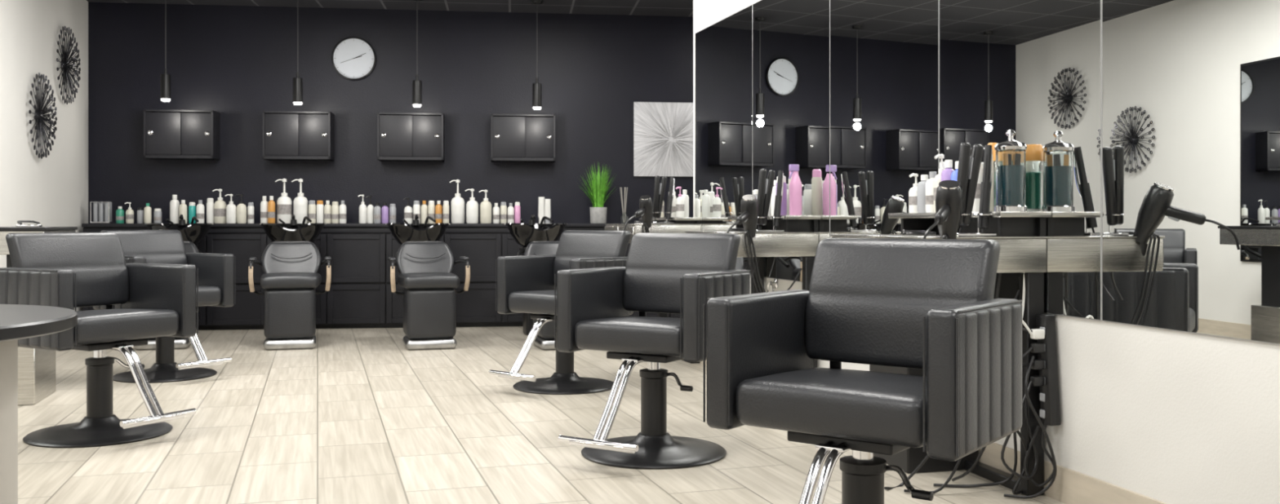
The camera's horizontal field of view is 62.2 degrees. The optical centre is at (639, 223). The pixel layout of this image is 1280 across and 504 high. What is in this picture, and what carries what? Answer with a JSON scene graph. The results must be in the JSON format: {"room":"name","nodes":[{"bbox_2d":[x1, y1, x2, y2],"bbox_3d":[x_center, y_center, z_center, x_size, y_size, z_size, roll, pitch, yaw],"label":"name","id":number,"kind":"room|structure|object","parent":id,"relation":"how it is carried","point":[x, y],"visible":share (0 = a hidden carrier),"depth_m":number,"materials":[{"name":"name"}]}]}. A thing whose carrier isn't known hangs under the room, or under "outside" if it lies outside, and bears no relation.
{"room":"salon","nodes":[
{"label":"salon","id":0,"kind":"room"},
{"bbox_2d":[0,0,88,311],"bbox_3d":[-3.449,-0.565,3.892,0.120,3.130,13.250,0,0,-17],"label":"wall","id":1,"kind":"structure","parent":0,"point":[52,190],"depth_m":8.41,"materials":[{"name":"white paint"}]},
{"bbox_2d":[28,72,57,159],"bbox_3d":[-4.676,-0.844,8.326,0.109,0.669,0.674,0,0,-17],"label":"wall sculpture","id":2,"kind":"object","parent":1,"relation":"attached to","point":[39,113],"visible":1,"depth_m":8.29,"materials":[{"name":"grey metal"}]},
{"bbox_2d":[56,26,80,104],"bbox_3d":[-4.933,-1.367,9.173,0.109,0.669,0.674,0,0,-17],"label":"wall sculpture","id":3,"kind":"object","parent":1,"relation":"attached to","point":[65,67],"visible":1,"depth_m":9.13,"materials":[{"name":"grey metal"}]},
{"bbox_2d":[86,0,693,16],"bbox_3d":[-1.000,-2.180,5.000,14.000,0.100,16.000,0,0,0],"label":"ceiling","id":4,"kind":"structure","parent":0,"point":[631,7],"depth_m":10.35,"materials":[{"name":"paint"}]},
{"bbox_2d":[160,0,170,102],"bbox_3d":[-4.341,-1.623,9.713,0.110,1.011,0.110,0,0,-7],"label":"pendant light","id":5,"kind":"object","parent":4,"relation":"hanging from","point":[165,77],"visible":1,"depth_m":9.69,"materials":[{"name":"black metal"}]},
{"bbox_2d":[160,98,170,102],"bbox_3d":[-4.341,-1.144,9.713,0.078,0.052,0.078,0,0,-7],"label":"diffuser","id":6,"kind":"object","parent":5,"relation":"attached to","point":[162,100],"depth_m":9.69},
{"bbox_2d":[293,0,302,105],"bbox_3d":[-3.178,-1.616,9.856,0.110,1.026,0.110,0,0,-7],"label":"pendant light","id":7,"kind":"object","parent":4,"relation":"hanging from","point":[297,82],"visible":1,"depth_m":9.82,"materials":[{"name":"black metal"}]},
{"bbox_2d":[293,102,302,105],"bbox_3d":[-3.178,-1.129,9.856,0.078,0.052,0.078,0,0,-7],"label":"diffuser","id":8,"kind":"object","parent":7,"relation":"attached to","point":[295,103],"depth_m":9.83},
{"bbox_2d":[411,0,422,106],"bbox_3d":[-2.098,-1.613,9.989,0.110,1.031,0.110,0,0,-7],"label":"pendant light","id":9,"kind":"object","parent":4,"relation":"hanging from","point":[416,84],"visible":1,"depth_m":9.96,"materials":[{"name":"black metal"}]},
{"bbox_2d":[531,0,542,109],"bbox_3d":[-0.982,-1.609,10.126,0.110,1.041,0.110,0,0,-7],"label":"pendant light","id":10,"kind":"object","parent":4,"relation":"hanging from","point":[536,87],"visible":1,"depth_m":10.09,"materials":[{"name":"black metal"}]},
{"bbox_2d":[88,2,693,223],"bbox_3d":[-1.717,-0.565,10.700,7.800,3.130,0.120,0,0,-7],"label":"wall","id":11,"kind":"structure","parent":0,"point":[238,63],"depth_m":10.54,"materials":[{"name":"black paint"}]},
{"bbox_2d":[143,109,219,159],"bbox_3d":[-4.394,-0.850,10.187,0.630,0.460,0.245,0,0,-7],"label":"upper cabinet","id":12,"kind":"object","parent":11,"relation":"attached to","point":[168,134],"visible":1,"depth_m":10.09,"materials":[{"name":"black laminate"}]},
{"bbox_2d":[262,111,333,160],"bbox_3d":[-3.317,-0.850,10.319,0.630,0.460,0.245,0,0,-7],"label":"upper cabinet","id":13,"kind":"object","parent":11,"relation":"attached to","point":[287,135],"visible":1,"depth_m":10.21,"materials":[{"name":"black laminate"}]},
{"bbox_2d":[331,36,376,79],"bbox_3d":[-2.825,-1.630,10.480,0.424,0.424,0.045,0,0,-7],"label":"wall clock","id":14,"kind":"object","parent":11,"relation":"attached to","point":[353,58],"visible":1,"depth_m":10.48,"materials":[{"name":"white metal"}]},
{"bbox_2d":[377,112,444,161],"bbox_3d":[-2.250,-0.850,10.450,0.630,0.460,0.245,0,0,-7],"label":"upper cabinet","id":15,"kind":"object","parent":11,"relation":"attached to","point":[401,136],"visible":1,"depth_m":10.34,"materials":[{"name":"black laminate"}]},
{"bbox_2d":[491,113,555,162],"bbox_3d":[-1.165,-0.850,10.583,0.630,0.460,0.245,0,0,-7],"label":"upper cabinet","id":16,"kind":"object","parent":11,"relation":"attached to","point":[515,138],"visible":1,"depth_m":10.47,"materials":[{"name":"black laminate"}]},
{"bbox_2d":[633,102,693,177],"bbox_3d":[0.318,-0.860,10.869,0.770,0.760,0.039,0,0,-7],"label":"canvas art","id":17,"kind":"object","parent":11,"relation":"attached to","point":[663,131],"visible":0.91,"depth_m":10.84,"materials":[{"name":"silver fabric"}]},
{"bbox_2d":[17,326,1065,503],"bbox_3d":[-1.000,1.050,5.000,14.000,0.100,16.000,0,0,0],"label":"floor","id":18,"kind":"structure","parent":0,"point":[359,416],"depth_m":4.88,"materials":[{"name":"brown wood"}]},
{"bbox_2d":[0,304,77,503],"bbox_3d":[-2.140,0.628,2.800,1.160,0.744,1.160,0,0,0],"label":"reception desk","id":19,"kind":"object","parent":18,"relation":"on","point":[17,322],"visible":1,"depth_m":2.88,"materials":[{"name":"black plastic"}]},
{"bbox_2d":[0,226,77,406],"bbox_3d":[-3.698,0.474,6.120,0.660,1.051,0.820,0,0,-17],"label":"station","id":20,"kind":"object","parent":18,"relation":"on","point":[36,367],"visible":0.42,"depth_m":5.83,"materials":[{"name":"greige wood laminate"},{"name":"black laminate"},{"name":"steel"}]},
{"bbox_2d":[15,220,42,226],"bbox_3d":[-3.476,0.001,6.033,0.127,0.037,0.110,0,0,-17],"label":"holder","id":21,"kind":"object","parent":20,"relation":"on","point":[20,222],"visible":0.98,"depth_m":6.02,"materials":[{"name":"silver metal"}]},
{"bbox_2d":[0,232,198,448],"bbox_3d":[-2.503,0.522,4.997,0.778,0.955,0.718,0,0,30],"label":"salon chair","id":22,"kind":"object","parent":18,"relation":"on","point":[66,270],"visible":0.87,"depth_m":4.98,"materials":[{"name":"black leather"}]},
{"bbox_2d":[133,337,155,351],"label":"chair","id":23,"kind":"object","parent":18,"relation":"on","point":[151,345],"depth_m":8.35,"materials":[{"name":"metal"}]},
{"bbox_2d":[93,230,235,383],"bbox_3d":[-3.056,0.522,6.912,0.778,0.955,0.718,0,0,35],"label":"salon chair","id":24,"kind":"object","parent":18,"relation":"on","point":[216,272],"visible":0.48,"depth_m":7.01,"materials":[{"name":"black leather"}]},
{"bbox_2d":[144,214,213,253],"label":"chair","id":25,"kind":"object","parent":18,"relation":"on","point":[193,235],"depth_m":9.41,"materials":[{"name":"ceramic"}]},
{"bbox_2d":[144,223,213,245],"bbox_3d":[-4.132,0.112,9.525,0.570,0.227,0.513,0,0,-17],"label":"bowl","id":26,"kind":"object","parent":25,"relation":"on","point":[195,233],"depth_m":9.42,"materials":[{"name":"black ceramic"}]},
{"bbox_2d":[165,214,198,225],"bbox_3d":[-4.127,-0.029,9.656,0.305,0.107,0.170,0,0,4],"label":"faucet","id":27,"kind":"object","parent":25,"relation":"on","point":[181,221],"depth_m":9.68,"materials":[{"name":"black metal"}]},
{"bbox_2d":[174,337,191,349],"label":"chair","id":28,"kind":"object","parent":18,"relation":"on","point":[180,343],"depth_m":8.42,"materials":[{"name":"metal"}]},
{"bbox_2d":[248,214,331,351],"bbox_3d":[-2.968,0.459,9.049,0.630,1.082,1.506,0,0,-17],"label":"chair","id":29,"kind":"object","parent":18,"relation":"on","point":[291,264],"visible":1,"depth_m":8.41,"materials":[{"name":"leather"}]},
{"bbox_2d":[259,223,326,243],"bbox_3d":[-3.112,0.499,9.525,0.565,1.002,0.517,0,0,0],"label":"bowl","id":30,"kind":"object","parent":29,"relation":"on","point":[274,232],"depth_m":9.36,"materials":[{"name":"black ceramic"}]},
{"bbox_2d":[278,214,311,226],"bbox_3d":[-3.107,-0.029,9.656,0.305,0.107,0.170,0,0,4],"label":"faucet","id":31,"kind":"object","parent":29,"relation":"on","point":[293,222],"depth_m":9.69,"materials":[{"name":"black metal"}]},
{"bbox_2d":[81,223,682,330],"bbox_3d":[-1.631,0.500,10.408,7.100,1.000,0.480,0,0,-7],"label":"base cabinet","id":32,"kind":"object","parent":18,"relation":"on","point":[359,295],"depth_m":10.07,"materials":[{"name":"black laminate"}]},
{"bbox_2d":[90,201,115,223],"bbox_3d":[-5.027,-0.103,9.929,0.170,0.205,0.145,0,0,-7],"label":"towel holder","id":33,"kind":"object","parent":32,"relation":"on","point":[102,211],"visible":1,"depth_m":9.88,"materials":[{"name":"silver metal"}]},
{"bbox_2d":[93,202,99,222],"bbox_3d":[-5.077,-0.110,9.925,0.035,0.190,0.110,0,0,-7],"label":"towel","id":34,"kind":"object","parent":33,"relation":"on","point":[95,205],"depth_m":9.88,"materials":[{"name":"fabric"}]},
{"bbox_2d":[98,202,105,222],"bbox_3d":[-5.028,-0.110,9.931,0.035,0.190,0.110,0,0,-7],"label":"towel","id":35,"kind":"object","parent":33,"relation":"on","point":[101,205],"depth_m":9.88,"materials":[{"name":"fabric"}]},
{"bbox_2d":[104,201,111,222],"bbox_3d":[-4.978,-0.110,9.937,0.035,0.190,0.110,0,0,-7],"label":"towel","id":36,"kind":"object","parent":33,"relation":"on","point":[108,205],"depth_m":9.88,"materials":[{"name":"fabric"}]},
{"bbox_2d":[115,202,161,223],"bbox_3d":[-4.696,-0.101,9.937,0.411,0.200,0.108,0,0,-7],"label":"bottles","id":37,"kind":"object","parent":32,"relation":"on","point":[144,215],"visible":1,"depth_m":9.92,"materials":[{"name":"white plastic"}]},
{"bbox_2d":[169,188,253,223],"bbox_3d":[-4.043,-0.166,10.023,0.763,0.330,0.143,0,0,-7],"label":"bottles","id":38,"kind":"object","parent":32,"relation":"on","point":[218,212],"visible":0.99,"depth_m":10.00,"materials":[{"name":"white plastic"}]},
{"bbox_2d":[260,178,346,223],"bbox_3d":[-3.211,-0.215,10.139,0.791,0.430,0.139,0,0,-11],"label":"bottles","id":39,"kind":"object","parent":32,"relation":"on","point":[326,214],"visible":0.98,"depth_m":10.09,"materials":[{"name":"white plastic"}]},
{"bbox_2d":[357,194,395,223],"bbox_3d":[-2.528,-0.141,10.206,0.358,0.280,0.111,0,0,-7],"label":"bottles","id":40,"kind":"object","parent":32,"relation":"on","point":[371,215],"visible":1,"depth_m":10.19,"materials":[{"name":"white plastic"}]},
{"bbox_2d":[403,179,520,223],"bbox_3d":[-1.724,-0.215,10.295,1.124,0.430,0.155,0,0,-7],"label":"bottles","id":41,"kind":"object","parent":32,"relation":"on","point":[457,203],"visible":0.98,"depth_m":10.25,"materials":[{"name":"white plastic"}]},
{"bbox_2d":[537,196,551,223],"bbox_3d":[-0.937,-0.131,10.405,0.122,0.260,0.053,0,0,11],"label":"bottles","id":42,"kind":"object","parent":32,"relation":"on","point":[544,209],"visible":0.83,"depth_m":10.39,"materials":[{"name":"white plastic"}]},
{"bbox_2d":[580,163,616,223],"bbox_3d":[-0.435,-0.305,10.514,0.422,0.609,0.438,0,0,-7],"label":"potted grass plant","id":43,"kind":"object","parent":32,"relation":"on","point":[597,212],"visible":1,"depth_m":10.44,"materials":[{"name":"green plant"}]},
{"bbox_2d":[619,186,627,223],"bbox_3d":[-0.155,-0.180,10.530,0.072,0.360,0.070,0,0,-24],"label":"reed diffuser","id":44,"kind":"object","parent":32,"relation":"on","point":[624,217],"visible":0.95,"depth_m":10.51,"materials":[{"name":"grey glass"}]},
{"bbox_2d":[621,212,627,223],"bbox_3d":[-0.154,-0.056,10.530,0.070,0.110,0.070,0,0,-7],"label":"bottle","id":45,"kind":"object","parent":44,"relation":"on","point":[624,217],"depth_m":10.50,"materials":[{"name":"clear glass"}]},
{"bbox_2d":[385,214,470,351],"bbox_3d":[-1.848,0.459,9.049,0.630,1.082,1.506,0,0,-17],"label":"chair","id":46,"kind":"object","parent":18,"relation":"on","point":[425,264],"visible":1,"depth_m":8.42,"materials":[{"name":"leather"}]},
{"bbox_2d":[385,223,449,244],"bbox_3d":[-1.992,0.499,9.525,0.565,1.002,0.517,0,0,0],"label":"bowl","id":47,"kind":"object","parent":46,"relation":"on","point":[402,233],"depth_m":9.35,"materials":[{"name":"black ceramic"}]},
{"bbox_2d":[402,214,435,226],"bbox_3d":[-1.987,-0.029,9.656,0.305,0.107,0.170,0,0,4],"label":"faucet","id":48,"kind":"object","parent":46,"relation":"on","point":[415,222],"depth_m":9.69,"materials":[{"name":"black metal"}]},
{"bbox_2d":[504,214,567,351],"bbox_3d":[-0.788,0.459,9.049,0.630,1.082,1.506,0,0,-17],"label":"chair","id":49,"kind":"object","parent":18,"relation":"on","point":[535,239],"visible":0.3,"depth_m":9.31,"materials":[{"name":"leather"}]},
{"bbox_2d":[520,214,553,226],"bbox_3d":[-0.927,-0.029,9.656,0.305,0.107,0.170,0,0,4],"label":"faucet","id":50,"kind":"object","parent":49,"relation":"on","point":[531,222],"depth_m":9.69,"materials":[{"name":"black metal"}]},
{"bbox_2d":[488,230,633,395],"bbox_3d":[-0.503,0.522,6.449,0.718,0.955,0.778,0,0,40],"label":"salon chair","id":51,"kind":"object","parent":18,"relation":"on","point":[525,283],"visible":0.59,"depth_m":6.50,"materials":[{"name":"black leather"}]},
{"bbox_2d":[554,233,750,470],"bbox_3d":[0.025,0.522,4.564,0.718,0.955,0.778,0,0,31],"label":"salon chair","id":52,"kind":"object","parent":18,"relation":"on","point":[677,273],"visible":0.79,"depth_m":4.57,"materials":[{"name":"black leather"}]},
{"bbox_2d":[604,217,702,364],"bbox_3d":[0.068,0.478,7.879,0.535,1.044,0.860,0,0,-17],"label":"station","id":53,"kind":"object","parent":18,"relation":"on","point":[682,224],"visible":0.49,"depth_m":7.53,"materials":[{"name":"metal"}]},
{"bbox_2d":[623,195,653,233],"bbox_3d":[0.009,-0.060,7.338,0.098,0.276,0.384,0,0,25],"label":"hair dryer","id":54,"kind":"object","parent":53,"relation":"attached to","point":[646,211],"visible":0.96,"depth_m":7.37,"materials":[{"name":"black plastic"}]},
{"bbox_2d":[634,175,674,233],"bbox_3d":[0.130,0.028,7.672,0.372,0.733,0.448,0,0,-17],"label":"holder","id":55,"kind":"object","parent":53,"relation":"on","point":[658,199],"visible":0.55,"depth_m":7.51,"materials":[{"name":"silver metal"}]},
{"bbox_2d":[658,186,688,217],"bbox_3d":[0.246,-0.154,7.778,0.134,0.220,0.461,0,0,-20],"label":"bottles","id":56,"kind":"object","parent":53,"relation":"on","point":[680,206],"visible":0.65,"depth_m":7.64,"materials":[{"name":"white plastic"}]},
{"bbox_2d":[684,215,821,368],"bbox_3d":[0.608,0.478,6.090,0.535,1.044,0.860,0,0,-17],"label":"station","id":57,"kind":"object","parent":18,"relation":"on","point":[800,237],"visible":0.46,"depth_m":5.76,"materials":[{"name":"metal"}]},
{"bbox_2d":[726,195,758,246],"bbox_3d":[0.547,-0.015,5.550,0.098,0.276,0.384,0,0,25],"label":"hair dryer","id":58,"kind":"object","parent":57,"relation":"attached to","point":[748,217],"visible":0.91,"depth_m":5.58,"materials":[{"name":"black plastic"}]},
{"bbox_2d":[727,168,802,293],"bbox_3d":[0.670,0.073,5.883,0.372,0.733,0.448,0,0,-17],"label":"holder","id":59,"kind":"object","parent":57,"relation":"on","point":[765,186],"visible":0.77,"depth_m":5.72,"materials":[{"name":"silver metal"}]},
{"bbox_2d":[768,176,777,215],"label":"bottles","id":60,"kind":"object","parent":57,"relation":"on","point":[771,207],"depth_m":5.96,"materials":[{"name":"white plastic"}]},
{"bbox_2d":[780,164,801,215],"label":"bottles","id":61,"kind":"object","parent":57,"relation":"on","point":[791,203],"depth_m":5.81,"materials":[{"name":"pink plastic"}]},
{"bbox_2d":[702,238,1022,503],"bbox_3d":[0.562,0.522,2.813,0.718,0.955,0.778,0,0,37],"label":"salon chair","id":62,"kind":"object","parent":18,"relation":"on","point":[930,305],"visible":1,"depth_m":2.84,"materials":[{"name":"black leather"}]},
{"bbox_2d":[830,211,1051,496],"bbox_3d":[1.139,0.478,4.216,0.535,1.044,0.860,0,0,-14],"label":"station","id":63,"kind":"object","parent":18,"relation":"on","point":[1020,236],"visible":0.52,"depth_m":3.89,"materials":[{"name":"grey wood laminate"},{"name":"black metal"}]},
{"bbox_2d":[908,154,958,213],"label":"bottles","id":64,"kind":"object","parent":63,"relation":"on","point":[922,195],"depth_m":4.37,"materials":[{"name":"white plastic"}]},
{"bbox_2d":[923,180,963,239],"bbox_3d":[1.055,-0.015,3.679,0.098,0.276,0.384,0,0,28],"label":"hair dryer","id":65,"kind":"object","parent":63,"relation":"attached to","point":[948,197],"visible":0.73,"depth_m":3.71,"materials":[{"name":"black plastic"}]},
{"bbox_2d":[902,142,1020,299],"bbox_3d":[1.192,0.073,4.006,0.372,0.733,0.448,0,0,-14],"label":"holder","id":66,"kind":"object","parent":63,"relation":"on","point":[968,171],"visible":0.6,"depth_m":3.85,"materials":[{"name":"silver metal"}]},
{"bbox_2d":[972,164,983,212],"label":"bottles","id":67,"kind":"object","parent":63,"relation":"on","point":[976,202],"depth_m":4.10,"materials":[{"name":"white plastic"}]},
{"bbox_2d":[986,142,997,211],"label":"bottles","id":68,"kind":"object","parent":63,"relation":"on","point":[991,206],"depth_m":4.12,"materials":[{"name":"white plastic"}]},
{"bbox_2d":[992,144,995,211],"bbox_3d":[1.389,-0.174,4.052,0.080,0.260,0.080,0,0,-14],"label":"jar","id":69,"kind":"object","parent":63,"relation":"on","point":[993,150],"visible":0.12,"depth_m":4.05,"materials":[{"name":"clear glass"}]},
{"bbox_2d":[994,129,1026,211],"bbox_3d":[1.376,-0.197,3.941,0.116,0.304,0.116,0,0,-14],"label":"jar","id":70,"kind":"object","parent":63,"relation":"on","point":[1011,154],"visible":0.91,"depth_m":3.90,"materials":[{"name":"clear glass"}]},
{"bbox_2d":[884,272,1061,499],"bbox_3d":[1.236,0.594,3.943,0.612,0.830,0.250,0,0,24],"label":"power strip","id":71,"kind":"object","parent":18,"relation":"on","point":[1046,364],"visible":0.7,"depth_m":3.83,"materials":[{"name":"black plastic"}]},
{"bbox_2d":[767,279,778,292],"bbox_3d":[0.796,0.393,6.334,0.045,0.126,0.092,0,0,-17],"label":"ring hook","id":72,"kind":"object","parent":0,"point":[775,284],"depth_m":6.32,"materials":[{"name":"silver metal"}]},
{"bbox_2d":[752,0,830,282],"bbox_3d":[0.864,-0.525,6.169,0.008,1.714,1.059,0,0,-17],"label":"wall mirror","id":73,"kind":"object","parent":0,"point":[791,38],"depth_m":6.08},
{"bbox_2d":[693,0,1279,503],"bbox_3d":[1.846,-0.565,2.620,0.228,3.130,10.687,0,0,-15],"label":"wall","id":74,"kind":"structure","parent":0,"point":[1169,417],"depth_m":3.34,"materials":[{"name":"white paint"}]},
{"bbox_2d":[695,4,752,275],"bbox_3d":[0.557,-0.525,7.189,0.008,1.714,1.059,0,0,-17],"label":"wall mirror","id":75,"kind":"object","parent":74,"relation":"attached to","point":[724,48],"visible":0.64,"depth_m":7.12,"materials":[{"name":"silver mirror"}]},
{"bbox_2d":[830,0,939,238],"bbox_3d":[1.163,-0.525,5.147,0.008,1.714,1.059,0,0,-16],"label":"wall mirror","id":76,"kind":"object","parent":74,"relation":"attached to","point":[885,54],"visible":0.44,"depth_m":5.14,"materials":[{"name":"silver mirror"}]},
{"bbox_2d":[699,360,1167,503],"bbox_3d":[1.782,0.938,2.600,0.121,0.125,10.683,0,0,-15],"label":"baseboard","id":77,"kind":"structure","parent":74,"relation":"attached to","point":[1069,486],"depth_m":3.75,"materials":[{"name":"beige wood"}]},
{"bbox_2d":[939,0,1102,321],"bbox_3d":[1.440,-0.525,4.119,0.008,1.714,1.059,0,0,-14],"label":"wall mirror","id":78,"kind":"object","parent":74,"relation":"attached to","point":[1033,68],"visible":0.67,"depth_m":3.91,"materials":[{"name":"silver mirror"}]},
{"bbox_2d":[1102,0,1279,345],"bbox_3d":[1.696,-0.525,3.085,0.008,1.714,1.059,0,0,-14],"label":"wall mirror","id":79,"kind":"object","parent":74,"relation":"attached to","point":[1191,88],"visible":1,"depth_m":3.19,"materials":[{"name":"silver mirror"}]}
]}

